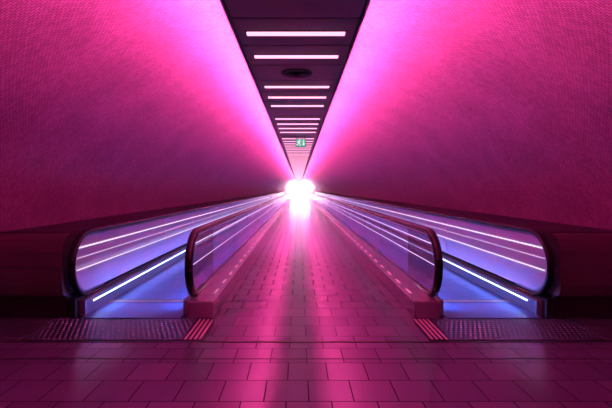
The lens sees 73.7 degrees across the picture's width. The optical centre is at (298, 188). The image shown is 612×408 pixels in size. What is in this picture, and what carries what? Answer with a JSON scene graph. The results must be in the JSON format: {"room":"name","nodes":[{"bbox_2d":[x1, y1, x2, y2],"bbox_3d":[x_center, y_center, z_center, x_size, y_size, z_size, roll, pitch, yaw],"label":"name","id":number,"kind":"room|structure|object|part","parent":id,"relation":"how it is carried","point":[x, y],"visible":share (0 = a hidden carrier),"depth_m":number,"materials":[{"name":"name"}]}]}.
{"room":"moving walkway tunnel","nodes":[
{"label":"moving walkway tunnel","id":0,"kind":"room"},
{"bbox_2d":[0,0,294,231],"bbox_3d":[-1.780,-0.335,41.500,3.900,3.670,89.000,0,0,0],"label":"wall","id":1,"kind":"structure","parent":0,"point":[108,107],"depth_m":5.50,"materials":[{"name":"paint"}]},
{"bbox_2d":[224,0,365,181],"bbox_3d":[-0.030,-1.535,41.371,1.150,0.070,89.158,0,0,0],"label":"ceiling","id":2,"kind":"structure","parent":0,"point":[246,15],"depth_m":4.36,"materials":[{"name":"black metal"}]},
{"bbox_2d":[220,0,295,180],"bbox_3d":[-0.615,-1.524,41.475,0.024,0.072,88.950,0,0,0],"label":"trim","id":3,"kind":"structure","parent":2,"relation":"attached to","point":[222,2],"depth_m":4.55,"materials":[{"name":"metal"}]},
{"bbox_2d":[245,31,346,35],"bbox_3d":[-0.030,-1.489,3.920,0.964,0.022,0.104,0,0,0],"label":"recessed light","id":4,"kind":"object","parent":2,"relation":"in","point":[248,33],"visible":1,"depth_m":3.89,"materials":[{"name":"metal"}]},
{"bbox_2d":[253,54,339,57],"bbox_3d":[-0.030,-1.489,4.600,0.964,0.022,0.104,0,0,0],"label":"recessed light","id":5,"kind":"object","parent":2,"relation":"in","point":[254,55],"visible":1,"depth_m":4.57,"materials":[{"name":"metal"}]},
{"bbox_2d":[281,69,311,77],"bbox_3d":[-0.030,-1.486,5.280,0.400,0.025,0.400,0,0,0],"label":"ceiling vent","id":6,"kind":"object","parent":2,"relation":"in","point":[290,73],"visible":1,"depth_m":5.25,"materials":[{"name":"metal"}]},
{"bbox_2d":[264,85,329,87],"bbox_3d":[-0.030,-1.489,5.960,0.964,0.022,0.104,0,0,0],"label":"recessed light","id":7,"kind":"object","parent":2,"relation":"in","point":[265,86],"visible":1,"depth_m":5.93,"materials":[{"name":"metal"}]},
{"bbox_2d":[265,86,328,87],"bbox_3d":[-0.030,-1.488,5.960,0.940,0.021,0.072,0,0,0],"label":"diffuser","id":8,"kind":"object","parent":7,"relation":"attached to","point":[265,86],"depth_m":5.93,"materials":[{"name":"white plastic"}]},
{"bbox_2d":[267,96,326,97],"bbox_3d":[-0.030,-1.489,6.640,0.964,0.022,0.104,0,0,0],"label":"recessed light","id":9,"kind":"object","parent":2,"relation":"in","point":[267,96],"visible":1,"depth_m":6.59,"materials":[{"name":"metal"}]},
{"bbox_2d":[268,97,325,97],"bbox_3d":[-0.030,-1.488,6.640,0.940,0.021,0.072,0,0,0],"label":"diffuser","id":10,"kind":"object","parent":9,"relation":"attached to","point":[268,97],"depth_m":6.61,"materials":[{"name":"white plastic"}]},
{"bbox_2d":[270,105,323,106],"bbox_3d":[-0.030,-1.489,7.320,0.964,0.022,0.104,0,0,0],"label":"recessed light","id":11,"kind":"object","parent":2,"relation":"in","point":[270,105],"visible":1,"depth_m":7.30,"materials":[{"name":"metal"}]},
{"bbox_2d":[275,118,319,119],"bbox_3d":[-0.030,-1.489,8.680,0.964,0.022,0.104,0,0,0],"label":"recessed light","id":12,"kind":"object","parent":2,"relation":"in","point":[275,118],"visible":1,"depth_m":8.66,"materials":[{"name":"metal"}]},
{"bbox_2d":[278,128,316,128],"bbox_3d":[-0.030,-1.489,10.040,0.964,0.022,0.104,0,0,0],"label":"recessed light","id":13,"kind":"object","parent":2,"relation":"in","point":[278,128],"visible":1,"depth_m":10.01,"materials":[{"name":"metal"}]},
{"bbox_2d":[277,123,318,124],"bbox_3d":[-0.030,-1.489,9.360,0.964,0.022,0.104,0,0,0],"label":"recessed light","id":14,"kind":"object","parent":2,"relation":"in","point":[277,123],"visible":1,"depth_m":9.31,"materials":[{"name":"metal"}]},
{"bbox_2d":[277,124,317,124],"bbox_3d":[-0.030,-1.488,9.360,0.940,0.021,0.072,0,0,0],"label":"diffuser","id":15,"kind":"object","parent":14,"relation":"attached to","point":[277,124],"depth_m":9.35,"materials":[{"name":"white plastic"}]},
{"bbox_3d":[-0.030,-1.497,9.360,0.964,0.006,0.104,0,0,0],"label":"frame","id":16,"kind":"part","parent":14,"relation":"part of","materials":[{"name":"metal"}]},
{"bbox_2d":[280,132,315,132],"bbox_3d":[-0.030,-1.489,10.720,0.964,0.022,0.104,0,0,0],"label":"recessed light","id":17,"kind":"object","parent":2,"relation":"in","point":[280,132],"visible":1,"depth_m":10.70,"materials":[{"name":"metal"}]},
{"bbox_2d":[282,138,313,138],"bbox_3d":[-0.030,-1.489,12.080,0.964,0.022,0.104,0,0,0],"label":"recessed light","id":18,"kind":"object","parent":2,"relation":"in","point":[282,138],"visible":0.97,"depth_m":12.05,"materials":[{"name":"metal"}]},
{"bbox_2d":[296,136,305,146],"bbox_3d":[0.050,-1.345,11.595,0.290,0.310,0.050,0,0,0],"label":"exit sign","id":19,"kind":"object","parent":2,"relation":"hanging from","point":[299,142],"visible":1,"depth_m":11.57,"materials":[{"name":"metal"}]},
{"bbox_2d":[302,0,370,179],"bbox_3d":[0.555,-1.524,41.475,0.024,0.072,88.950,0,0,0],"label":"trim","id":20,"kind":"structure","parent":2,"relation":"attached to","point":[367,3],"depth_m":4.57,"materials":[{"name":"metal"}]},
{"bbox_2d":[0,196,611,407],"bbox_3d":[0.170,1.560,41.500,7.900,0.120,89.000,0,0,0],"label":"floor","id":21,"kind":"structure","parent":0,"point":[305,282],"depth_m":3.65,"materials":[{"name":"tile"}]},
{"bbox_2d":[0,192,279,317],"bbox_3d":[-3.127,1.005,40.325,0.845,0.990,71.350,0,0,0],"label":"wall ledge","id":22,"kind":"object","parent":21,"relation":"on","point":[34,280],"visible":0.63,"depth_m":4.71,"materials":[{"name":"paint"}]},
{"bbox_2d":[0,192,293,339],"bbox_3d":[-2.250,0.992,40.038,2.600,1.015,71.995,0,0,0],"label":"walkway","id":23,"kind":"object","parent":21,"relation":"on","point":[138,280],"visible":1,"depth_m":5.51,"materials":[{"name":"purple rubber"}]},
{"bbox_3d":[-2.620,0.910,5.368,0.012,0.688,1.244,0,0,0],"label":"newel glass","id":24,"kind":"part","parent":23,"relation":"part of","materials":[{"name":"clear glass"}]},
{"bbox_3d":[-1.955,1.493,4.362,1.592,0.012,0.645,0,0,0],"label":"studded plate","id":25,"kind":"part","parent":23,"relation":"part of","materials":[{"name":"metal"}]},
{"bbox_3d":[-1.945,1.492,5.010,1.150,0.015,0.620,0,0,0],"label":"landing plate","id":26,"kind":"part","parent":23,"relation":"part of","materials":[{"name":"metal"}]},
{"bbox_3d":[-2.620,0.910,7.005,0.012,0.688,2.007,0,0,0],"label":"glass panel","id":27,"kind":"part","parent":23,"relation":"part of","materials":[{"name":"glass"}]},
{"bbox_3d":[-2.620,0.910,40.350,0.084,0.827,71.347,0,0,0],"label":"handrail","id":28,"kind":"part","parent":23,"relation":"part of","materials":[{"name":"black rubber"}]},
{"bbox_2d":[77,196,278,270],"bbox_3d":[-2.610,0.960,40.300,0.004,0.013,71.000,0,0,0],"label":"light","id":29,"kind":"object","parent":23,"relation":"attached to","point":[101,261],"depth_m":7.28,"materials":[{"name":"white"}]},
{"bbox_2d":[79,194,278,248],"bbox_3d":[-2.610,0.700,40.300,0.004,0.018,71.000,0,0,0],"label":"light","id":30,"kind":"object","parent":23,"relation":"attached to","point":[95,243],"depth_m":8.04,"materials":[{"name":"white"}]},
{"bbox_2d":[77,194,281,258],"bbox_3d":[-2.610,0.820,40.300,0.004,0.004,71.000,0,0,0],"label":"light","id":31,"kind":"object","parent":23,"relation":"attached to","point":[112,247],"depth_m":8.23,"materials":[{"name":"white"}]},
{"bbox_3d":[-2.620,0.910,9.026,0.012,0.688,2.007,0,0,0],"label":"glass panel","id":32,"kind":"part","parent":23,"relation":"part of","materials":[{"name":"glass"}]},
{"bbox_2d":[93,198,281,300],"bbox_3d":[-2.517,1.364,40.350,0.005,0.016,70.700,0,0,0],"label":"light","id":33,"kind":"object","parent":23,"relation":"attached to","point":[173,256],"depth_m":7.64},
{"bbox_3d":[-1.050,1.496,4.362,0.200,0.005,0.645,0,0,0],"label":"edge plate","id":34,"kind":"part","parent":23,"relation":"part of","materials":[{"name":"metal"}]},
{"bbox_3d":[-2.620,0.910,11.047,0.012,0.688,2.007,0,0,0],"label":"glass panel","id":35,"kind":"part","parent":23,"relation":"part of","materials":[{"name":"clear glass"}]},
{"bbox_3d":[-1.270,0.910,5.368,0.012,0.688,1.244,0,0,0],"label":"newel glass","id":36,"kind":"part","parent":23,"relation":"part of","materials":[{"name":"clear glass"}]},
{"bbox_3d":[-2.620,0.910,13.067,0.012,0.688,2.007,0,0,0],"label":"glass panel","id":37,"kind":"part","parent":23,"relation":"part of","materials":[{"name":"clear glass"}]},
{"bbox_3d":[-2.620,0.910,15.088,0.012,0.688,2.007,0,0,0],"label":"glass panel","id":38,"kind":"part","parent":23,"relation":"part of","materials":[{"name":"clear glass"}]},
{"bbox_3d":[-2.620,0.910,17.109,0.012,0.688,2.007,0,0,0],"label":"glass panel","id":39,"kind":"part","parent":23,"relation":"part of","materials":[{"name":"clear glass"}]},
{"bbox_3d":[-1.270,0.910,40.350,0.096,0.851,71.371,0,0,0],"label":"handrail","id":40,"kind":"part","parent":23,"relation":"part of","materials":[{"name":"black rubber"}]},
{"bbox_2d":[193,196,288,264],"bbox_3d":[-1.260,0.900,40.300,0.004,0.006,71.000,0,0,0],"label":"light","id":41,"kind":"object","parent":23,"relation":"attached to","point":[205,255],"depth_m":5.52,"materials":[{"name":"white"}]},
{"bbox_2d":[196,194,288,242],"bbox_3d":[-1.260,0.660,40.300,0.004,0.008,71.000,0,0,0],"label":"light","id":42,"kind":"object","parent":23,"relation":"attached to","point":[209,235],"depth_m":5.70,"materials":[{"name":"white"}]},
{"bbox_3d":[-2.620,0.910,19.129,0.012,0.688,2.007,0,0,0],"label":"glass panel","id":43,"kind":"part","parent":23,"relation":"part of","materials":[{"name":"clear glass"}]},
{"bbox_3d":[-2.620,0.910,21.150,0.012,0.688,2.007,0,0,0],"label":"glass panel","id":44,"kind":"part","parent":23,"relation":"part of","materials":[{"name":"clear glass"}]},
{"bbox_3d":[-2.620,0.910,23.171,0.012,0.688,2.007,0,0,0],"label":"glass panel","id":45,"kind":"part","parent":23,"relation":"part of","materials":[{"name":"clear glass"}]},
{"bbox_2d":[0,341,611,342],"bbox_3d":[0.170,1.498,4.003,7.400,0.004,0.035,0,0,0],"label":"trim","id":46,"kind":"structure","parent":21,"relation":"on","point":[0,341],"depth_m":3.99,"materials":[{"name":"metal"}]},
{"bbox_2d":[0,358,611,358],"bbox_3d":[0.170,1.498,3.605,7.400,0.003,0.010,0,0,0],"label":"trim","id":47,"kind":"structure","parent":21,"relation":"on","point":[0,358],"depth_m":3.60,"materials":[{"name":"metal"}]},
{"bbox_2d":[306,192,611,339],"bbox_3d":[2.590,0.992,40.038,2.600,1.015,71.995,0,0,0],"label":"walkway","id":48,"kind":"object","parent":21,"relation":"on","point":[408,255],"visible":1,"depth_m":5.56,"materials":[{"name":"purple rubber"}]},
{"bbox_3d":[2.900,0.910,25.191,0.012,0.688,2.007,0,0,0],"label":"glass panel","id":49,"kind":"part","parent":48,"relation":"part of","materials":[{"name":"clear glass"}]},
{"bbox_3d":[2.900,0.910,23.171,0.012,0.688,2.007,0,0,0],"label":"glass panel","id":50,"kind":"part","parent":48,"relation":"part of","materials":[{"name":"clear glass"}]},
{"bbox_3d":[2.900,0.910,21.150,0.012,0.688,2.007,0,0,0],"label":"glass panel","id":51,"kind":"part","parent":48,"relation":"part of","materials":[{"name":"clear glass"}]},
{"bbox_3d":[2.900,0.910,19.129,0.012,0.688,2.007,0,0,0],"label":"glass panel","id":52,"kind":"part","parent":48,"relation":"part of","materials":[{"name":"clear glass"}]},
{"bbox_3d":[2.900,0.910,17.109,0.012,0.688,2.007,0,0,0],"label":"glass panel","id":53,"kind":"part","parent":48,"relation":"part of","materials":[{"name":"clear glass"}]},
{"bbox_2d":[319,197,430,243],"bbox_3d":[1.600,0.660,40.300,0.004,0.008,71.000,0,0,0],"label":"light","id":54,"kind":"object","parent":48,"relation":"attached to","point":[426,241],"depth_m":5.62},
{"bbox_3d":[1.610,0.910,40.350,0.096,0.851,71.371,0,0,0],"label":"handrail","id":55,"kind":"part","parent":48,"relation":"part of","materials":[{"name":"black rubber"}]},
{"bbox_2d":[319,200,433,264],"bbox_3d":[1.600,0.900,40.300,0.004,0.006,71.000,0,0,0],"label":"light","id":56,"kind":"object","parent":48,"relation":"attached to","point":[410,251],"depth_m":5.48,"materials":[{"name":"white"}]},
{"bbox_3d":[2.900,0.910,15.088,0.012,0.688,2.007,0,0,0],"label":"glass panel","id":57,"kind":"part","parent":48,"relation":"part of","materials":[{"name":"clear glass"}]},
{"bbox_3d":[2.900,0.910,13.067,0.012,0.688,2.007,0,0,0],"label":"glass panel","id":58,"kind":"part","parent":48,"relation":"part of","materials":[{"name":"clear glass"}]},
{"bbox_3d":[2.900,0.910,11.047,0.012,0.688,2.007,0,0,0],"label":"glass panel","id":59,"kind":"part","parent":48,"relation":"part of","materials":[{"name":"clear glass"}]},
{"bbox_3d":[1.610,0.910,5.368,0.012,0.688,1.244,0,0,0],"label":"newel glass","id":60,"kind":"part","parent":48,"relation":"part of","materials":[{"name":"clear glass"}]},
{"bbox_2d":[316,197,526,300],"bbox_3d":[2.797,1.364,40.350,0.005,0.016,70.700,0,0,0],"label":"light","id":61,"kind":"object","parent":48,"relation":"attached to","point":[446,260],"depth_m":7.59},
{"bbox_2d":[317,193,542,248],"bbox_3d":[2.890,0.700,40.300,0.004,0.018,71.000,0,0,0],"label":"light","id":62,"kind":"object","parent":48,"relation":"attached to","point":[524,243],"depth_m":8.06,"materials":[{"name":"white"}]},
{"bbox_3d":[1.390,1.496,4.362,0.200,0.005,0.645,0,0,0],"label":"edge plate","id":63,"kind":"part","parent":48,"relation":"part of","materials":[{"name":"metal"}]},
{"bbox_3d":[2.900,0.910,9.026,0.012,0.688,2.007,0,0,0],"label":"glass panel","id":64,"kind":"part","parent":48,"relation":"part of","materials":[{"name":"glass"}]},
{"bbox_3d":[2.900,0.910,40.350,0.084,0.827,71.347,0,0,0],"label":"handrail","id":65,"kind":"part","parent":48,"relation":"part of","materials":[{"name":"black rubber"}]},
{"bbox_2d":[325,196,544,258],"bbox_3d":[2.890,0.820,40.300,0.004,0.004,71.000,0,0,0],"label":"light","id":66,"kind":"object","parent":48,"relation":"attached to","point":[491,243],"depth_m":7.53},
{"bbox_3d":[2.900,0.910,7.005,0.012,0.688,2.007,0,0,0],"label":"glass panel","id":67,"kind":"part","parent":48,"relation":"part of","materials":[{"name":"glass"}]},
{"bbox_2d":[438,235,544,270],"bbox_3d":[2.890,0.960,40.300,0.004,0.013,71.000,0,0,0],"label":"light","id":68,"kind":"object","parent":48,"relation":"attached to","point":[508,258],"depth_m":6.04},
{"bbox_3d":[2.255,1.492,5.010,1.090,0.015,0.620,0,0,0],"label":"landing plate","id":69,"kind":"part","parent":48,"relation":"part of","materials":[{"name":"metal"}]},
{"bbox_3d":[2.265,1.493,4.362,1.532,0.012,0.645,0,0,0],"label":"studded plate","id":70,"kind":"part","parent":48,"relation":"part of","materials":[{"name":"metal"}]},
{"bbox_3d":[2.900,0.910,5.368,0.012,0.688,1.244,0,0,0],"label":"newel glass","id":71,"kind":"part","parent":48,"relation":"part of","materials":[{"name":"clear glass"}]},
{"bbox_2d":[317,192,611,317],"bbox_3d":[3.438,1.005,40.325,0.905,0.990,71.350,0,0,0],"label":"wall ledge","id":72,"kind":"object","parent":21,"relation":"on","point":[581,287],"visible":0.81,"depth_m":4.75,"materials":[{"name":"paint"}]},
{"bbox_2d":[303,0,611,229],"bbox_3d":[2.120,-0.335,41.500,3.900,3.670,89.000,0,0,0],"label":"wall","id":73,"kind":"structure","parent":0,"point":[495,107],"depth_m":5.76,"materials":[{"name":"paint"}]},
{"bbox_3d":[0.170,-0.290,86.060,7.900,3.820,0.120,0,0,0],"label":"wall","id":74,"kind":"structure","parent":0,"visible":0},
{"bbox_2d":[282,180,317,195],"bbox_3d":[0.170,-0.265,85.983,7.520,3.530,0.025,0,0,0],"label":"light","id":75,"kind":"object","parent":74,"relation":"in","point":[296,188],"depth_m":85.97,"materials":[{"name":"white"}]}
]}

